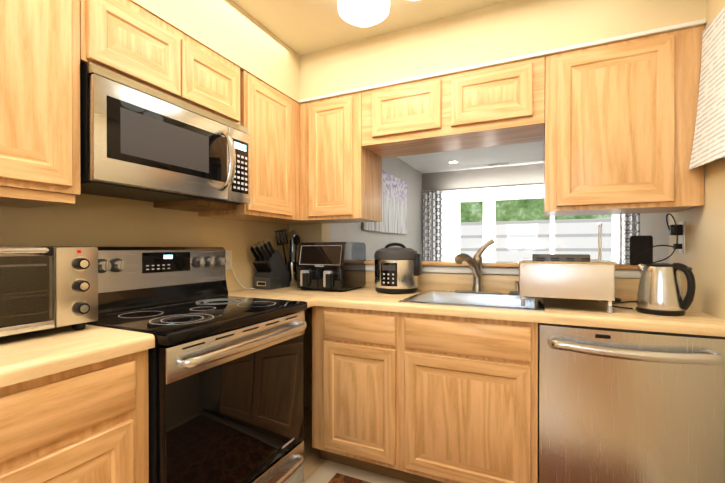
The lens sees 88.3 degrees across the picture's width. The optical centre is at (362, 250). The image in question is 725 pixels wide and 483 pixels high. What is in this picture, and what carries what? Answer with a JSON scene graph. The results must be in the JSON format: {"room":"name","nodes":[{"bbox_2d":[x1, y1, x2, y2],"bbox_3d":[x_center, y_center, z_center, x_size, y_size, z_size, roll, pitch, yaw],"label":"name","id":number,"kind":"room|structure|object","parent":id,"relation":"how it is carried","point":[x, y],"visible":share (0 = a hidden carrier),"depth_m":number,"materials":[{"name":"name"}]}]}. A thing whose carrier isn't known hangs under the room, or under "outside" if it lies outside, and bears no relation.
{"room":"kitchen","nodes":[
{"label":"kitchen","id":0,"kind":"room"},
{"bbox_2d":[0,0,299,291],"bbox_3d":[-1.358,-0.026,0.840,0.457,2.390,4.495,0,0,25],"label":"wall","id":1,"kind":"structure","parent":0,"point":[234,32],"depth_m":1.80,"materials":[{"name":"paint"}]},
{"bbox_2d":[0,0,80,207],"bbox_3d":[-1.237,-0.536,0.934,0.346,0.768,0.795,0,0,25],"label":"upper cabinet","id":2,"kind":"object","parent":1,"relation":"attached to","point":[39,103],"visible":1,"depth_m":1.12,"materials":[{"name":"brown wood"}]},
{"bbox_2d":[80,0,239,123],"bbox_3d":[-0.914,-0.778,1.628,0.346,0.291,0.732,0,0,25],"label":"upper cabinet","id":3,"kind":"object","parent":1,"relation":"attached to","point":[129,39],"visible":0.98,"depth_m":1.46,"materials":[{"name":"brown wood"}]},
{"bbox_2d":[80,62,249,204],"bbox_3d":[-0.858,-0.429,1.622,0.454,0.394,0.741,0,0,25],"label":"microwave","id":4,"kind":"object","parent":3,"relation":"attached to","point":[140,141],"visible":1,"depth_m":1.43,"materials":[{"name":"silver metal"}]},
{"bbox_2d":[153,199,235,211],"bbox_3d":[-0.832,-0.221,1.865,0.297,0.024,0.240,0,0,25],"label":"strip","id":5,"kind":"object","parent":1,"relation":"attached to","point":[196,205],"visible":1,"depth_m":1.80,"materials":[{"name":"brown wood"}]},
{"bbox_2d":[225,250,254,288],"bbox_3d":[-0.764,0.122,2.311,0.044,0.253,0.219,0,0,33],"label":"electrical outlet","id":6,"kind":"object","parent":1,"relation":"attached to","point":[228,258],"visible":0.92,"depth_m":2.26,"materials":[{"name":"white"}]},
{"bbox_2d":[198,70,299,221],"bbox_3d":[-0.644,-0.558,2.209,0.346,0.738,0.496,0,0,25],"label":"upper cabinet","id":7,"kind":"object","parent":1,"relation":"attached to","point":[269,117],"visible":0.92,"depth_m":2.09,"materials":[{"name":"brown wood"}]},
{"bbox_2d":[330,157,421,259],"bbox_3d":[0.172,-0.048,4.525,0.120,2.390,3.480,0,0,25],"label":"wall","id":8,"kind":"structure","parent":0,"point":[418,182],"depth_m":5.02,"materials":[{"name":"white paint"}]},
{"bbox_2d":[361,170,406,233],"bbox_3d":[0.309,-0.588,4.629,0.033,0.730,1.460,0,0,25],"label":"picture","id":9,"kind":"object","parent":8,"relation":"attached to","point":[394,204],"visible":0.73,"depth_m":4.75},
{"bbox_2d":[421,183,543,192],"bbox_3d":[2.406,-0.948,5.350,3.214,0.044,0.044,0,0,25],"label":"curtain rod","id":10,"kind":"object","parent":8,"relation":"attached to","point":[422,191],"visible":0.5,"depth_m":5.61,"materials":[{"name":"silver metal"}]},
{"bbox_2d":[423,191,442,260],"bbox_3d":[1.119,0.079,5.955,0.330,2.020,0.044,0,0,25],"label":"curtain","id":11,"kind":"object","parent":10,"relation":"hanging from","point":[432,226],"visible":0.62,"depth_m":5.95,"materials":[{"name":"white fabric"}]},
{"bbox_2d":[620,213,639,263],"bbox_3d":[3.571,0.083,4.814,0.420,2.025,0.044,0,0,25],"label":"curtain","id":12,"kind":"object","parent":10,"relation":"hanging from","point":[629,225],"visible":0.08,"depth_m":4.87,"materials":[{"name":"white fabric"}]},
{"bbox_2d":[232,0,543,173],"bbox_3d":[1.213,-1.256,1.635,4.440,0.060,8.120,0,0,25],"label":"ceiling","id":13,"kind":"structure","parent":0,"point":[301,27],"depth_m":2.06,"materials":[{"name":"paint"}]},
{"bbox_2d":[338,0,415,26],"bbox_3d":[0.017,-1.145,1.530,0.533,0.156,0.533,0,0,42],"label":"ceiling light","id":14,"kind":"object","parent":13,"relation":"attached to","point":[363,13],"visible":1,"depth_m":1.70,"materials":[{"name":"white glass"}]},
{"bbox_2d":[488,162,509,165],"bbox_3d":[1.971,-1.243,5.396,0.300,0.008,0.100,0,0,30],"label":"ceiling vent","id":15,"kind":"object","parent":13,"relation":"in","point":[498,164],"visible":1,"depth_m":5.39,"materials":[{"name":"white metal"}]},
{"bbox_2d":[302,407,538,482],"bbox_3d":[-0.404,1.202,0.403,2.560,0.060,4.495,0,0,25],"label":"floor","id":16,"kind":"structure","parent":0,"point":[313,461],"depth_m":2.15,"materials":[{"name":"beige tile"}]},
{"bbox_2d":[0,349,148,482],"bbox_3d":[-1.037,0.734,1.041,0.626,0.868,0.524,0,0,25],"label":"base cabinet","id":17,"kind":"object","parent":16,"relation":"on","point":[89,423],"visible":0.87,"depth_m":0.95,"materials":[{"name":"brown wood"}]},
{"bbox_2d":[86,247,306,482],"bbox_3d":[-0.687,0.574,1.598,0.674,1.179,0.764,0,0,25],"label":"range","id":18,"kind":"object","parent":16,"relation":"on","point":[225,377],"visible":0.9,"depth_m":1.47,"materials":[{"name":"black"}]},
{"bbox_2d":[305,460,409,482],"bbox_3d":[0.351,1.160,1.267,1.660,0.012,0.976,0,0,25],"label":"rug","id":19,"kind":"object","parent":16,"relation":"on","point":[328,471],"visible":1,"depth_m":1.91,"materials":[{"name":"beige fabric"}]},
{"bbox_2d":[312,306,537,482],"bbox_3d":[0.351,0.728,2.046,1.100,0.868,0.626,0,0,25],"label":"base cabinet","id":20,"kind":"object","parent":16,"relation":"on","point":[416,398],"visible":0.94,"depth_m":1.73,"materials":[{"name":"brown wood"}]},
{"bbox_2d":[539,323,724,482],"bbox_3d":[1.114,0.731,1.658,0.598,0.867,0.683,0,0,25],"label":"dishwasher","id":21,"kind":"object","parent":16,"relation":"on","point":[625,406],"visible":1,"depth_m":1.40,"materials":[{"name":"grey metal"}]},
{"bbox_2d":[422,163,543,260],"bbox_3d":[2.901,-0.052,5.269,4.440,2.390,0.120,0,0,25],"label":"wall","id":22,"kind":"structure","parent":0,"point":[530,173],"depth_m":5.69,"materials":[{"name":"white paint"}]},
{"bbox_2d":[436,184,619,263],"bbox_3d":[2.350,-0.053,5.508,2.520,1.790,0.121,0,0,25],"label":"window","id":23,"kind":"structure","parent":22,"relation":"in","point":[451,225],"depth_m":5.67,"materials":[{"name":"white"}]},
{"bbox_2d":[300,0,703,456],"bbox_3d":[0.607,-0.034,2.152,1.950,2.390,0.457,0,0,25],"label":"wall","id":24,"kind":"structure","parent":0,"point":[514,28],"depth_m":1.91,"materials":[{"name":"paint"}]},
{"bbox_2d":[264,92,381,224],"bbox_3d":[-0.286,-0.560,2.490,0.757,0.738,0.346,0,0,25],"label":"upper cabinet","id":25,"kind":"object","parent":24,"relation":"attached to","point":[340,174],"visible":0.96,"depth_m":2.27,"materials":[{"name":"brown wood"}]},
{"bbox_2d":[362,56,544,157],"bbox_3d":[0.496,-0.769,2.124,0.964,0.316,0.346,0,0,25],"label":"upper cabinet","id":26,"kind":"object","parent":24,"relation":"attached to","point":[503,104],"visible":1,"depth_m":1.98,"materials":[{"name":"brown wood"}]},
{"bbox_2d":[364,260,640,277],"bbox_3d":[0.515,0.105,2.370,2.316,0.066,0.200,0,0,25],"label":"sill","id":27,"kind":"structure","parent":24,"relation":"attached to","point":[512,268],"depth_m":2.18,"materials":[{"name":"brown wood"}]},
{"bbox_2d":[630,236,652,264],"bbox_3d":[1.414,0.000,1.896,0.094,0.149,0.094,0,0,25],"label":"speaker","id":28,"kind":"object","parent":27,"relation":"on","point":[639,245],"visible":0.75,"depth_m":1.86},
{"bbox_2d":[300,19,705,102],"bbox_3d":[0.503,-0.937,1.938,1.978,0.017,0.008,0,0,25],"label":"trim","id":29,"kind":"structure","parent":24,"relation":"attached to","point":[667,28],"depth_m":1.81,"materials":[{"name":"white"}]},
{"bbox_2d":[544,25,704,216],"bbox_3d":[1.202,-0.556,1.797,0.587,0.738,0.346,0,0,25],"label":"upper cabinet","id":30,"kind":"object","parent":24,"relation":"attached to","point":[619,124],"visible":0.98,"depth_m":1.64,"materials":[{"name":"brown wood"}]},
{"bbox_2d":[630,214,684,263],"bbox_3d":[1.423,-0.050,1.787,0.199,0.252,0.128,0,0,10],"label":"electrical outlet","id":31,"kind":"object","parent":24,"relation":"attached to","point":[677,230],"depth_m":1.76,"materials":[{"name":"white plastic"}]},
{"bbox_2d":[700,0,724,319],"bbox_3d":[0.832,-0.022,0.159,0.120,2.390,5.110,0,0,25],"label":"wall","id":32,"kind":"structure","parent":0,"point":[712,214],"depth_m":1.46,"materials":[{"name":"paint"}]},
{"bbox_2d":[689,6,724,169],"bbox_3d":[1.304,-0.604,1.387,0.054,0.580,0.340,0,0,25],"label":"curtain","id":33,"kind":"object","parent":32,"relation":"attached to","point":[709,141],"visible":1,"depth_m":1.42,"materials":[{"name":"fabric"}]},
{"bbox_3d":[-0.204,0.731,-1.183,0.616,0.900,1.546,0,0,25],"label":"base cabinet","id":34,"kind":"object","parent":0,"visible":0},
{"bbox_2d":[0,324,154,387],"bbox_3d":[-1.492,0.284,0.052,0.632,0.040,2.703,0,0,25],"label":"countertop","id":35,"kind":"structure","parent":34,"relation":"on","point":[27,356],"depth_m":1.01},
{"bbox_2d":[0,246,97,336],"bbox_3d":[-1.114,0.122,1.060,0.372,0.269,0.520,0,0,25],"label":"toaster oven","id":36,"kind":"object","parent":35,"relation":"on","point":[45,287],"visible":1,"depth_m":1.10,"materials":[{"name":"silver metal"}]},
{"bbox_2d":[237,271,724,336],"bbox_3d":[0.356,0.217,2.030,2.314,0.150,0.649,0,0,25],"label":"countertop","id":37,"kind":"structure","parent":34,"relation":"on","point":[563,311],"depth_m":1.72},
{"bbox_2d":[249,240,289,289],"bbox_3d":[-0.617,0.089,2.456,0.135,0.319,0.290,0,0,25],"label":"knife block","id":38,"kind":"object","parent":37,"relation":"on","point":[272,272],"visible":0.98,"depth_m":2.40,"materials":[{"name":"grey wood"}]},
{"bbox_2d":[275,229,299,284],"bbox_3d":[-0.512,0.049,2.652,0.152,0.397,0.164,0,0,25],"label":"kitchen utensils","id":39,"kind":"object","parent":37,"relation":"on","point":[291,265],"visible":0.85,"depth_m":2.63,"materials":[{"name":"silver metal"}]},
{"bbox_2d":[297,242,365,291],"bbox_3d":[-0.206,0.099,2.417,0.330,0.300,0.370,0,0,25],"label":"air fryer","id":40,"kind":"object","parent":37,"relation":"on","point":[332,266],"visible":1,"depth_m":2.30,"materials":[{"name":"black plastic"}]},
{"bbox_2d":[374,243,421,293],"bbox_3d":[0.211,0.102,2.256,0.284,0.296,0.271,0,0,25],"label":"rice cooker","id":41,"kind":"object","parent":37,"relation":"on","point":[398,270],"visible":1,"depth_m":2.15,"materials":[{"name":"silver metal"}]},
{"bbox_2d":[398,290,544,311],"bbox_3d":[0.580,0.336,1.931,0.640,0.182,0.555,0,0,25],"label":"sink","id":42,"kind":"object","parent":37,"relation":"in","point":[477,300],"visible":0.27,"depth_m":2.10,"materials":[{"name":"silver metal"}]},
{"bbox_2d":[514,281,518,290],"bbox_3d":[0.859,0.204,2.067,0.044,0.078,0.054,0,0,25],"label":"soap pump","id":43,"kind":"object","parent":42,"relation":"on","point":[517,285],"visible":0.52,"depth_m":2.06,"materials":[{"name":"silver metal"}]},
{"bbox_2d":[454,238,501,293],"bbox_3d":[0.629,0.087,2.083,0.260,0.313,0.229,0,0,25],"label":"faucet","id":44,"kind":"object","parent":37,"relation":"on","point":[475,263],"visible":0.98,"depth_m":2.13,"materials":[{"name":"silver metal"}]},
{"bbox_2d":[509,222,616,312],"bbox_3d":[0.914,0.064,1.759,0.410,0.377,0.402,0,0,25],"label":"dish rack","id":45,"kind":"object","parent":37,"relation":"on","point":[576,276],"visible":1,"depth_m":1.58,"materials":[{"name":"silver metal"}]},
{"bbox_2d":[601,297,620,301],"bbox_3d":[1.240,0.236,1.868,0.088,0.031,0.088,0,0,25],"label":"lid","id":46,"kind":"object","parent":37,"relation":"on","point":[617,299],"visible":0.31,"depth_m":1.83,"materials":[{"name":"black"}]},
{"bbox_2d":[612,301,636,308],"bbox_3d":[1.255,0.249,1.757,0.348,0.006,0.105,0,0,-41],"label":"cable","id":47,"kind":"object","parent":37,"relation":"on","point":[624,301],"depth_m":1.75,"materials":[{"name":"black"}]},
{"bbox_2d":[636,263,695,315],"bbox_3d":[1.220,0.151,1.519,0.175,0.205,0.158,0,0,25],"label":"kettle","id":48,"kind":"object","parent":37,"relation":"on","point":[660,290],"visible":1,"depth_m":1.47,"materials":[{"name":"silver metal"}]},
{"bbox_3d":[4.502,1.171,8.954,16.000,0.060,7.900,0,0,25],"label":"ground","id":49,"kind":"structure","parent":0,"visible":0},
{"bbox_2d":[460,218,611,261],"bbox_3d":[3.900,0.254,7.656,14.000,1.750,0.050,0,0,25],"label":"fence","id":50,"kind":"object","parent":49,"relation":"on","point":[563,230],"depth_m":7.75,"materials":[{"name":"white wood"}]},
{"bbox_2d":[460,198,611,222],"bbox_3d":[4.913,-2.384,9.817,18.000,7.000,0.050,0,0,25],"label":"trees","id":51,"kind":"object","parent":49,"relation":"on","point":[513,207],"depth_m":10.15,"materials":[{"name":"green plant"}]}
]}

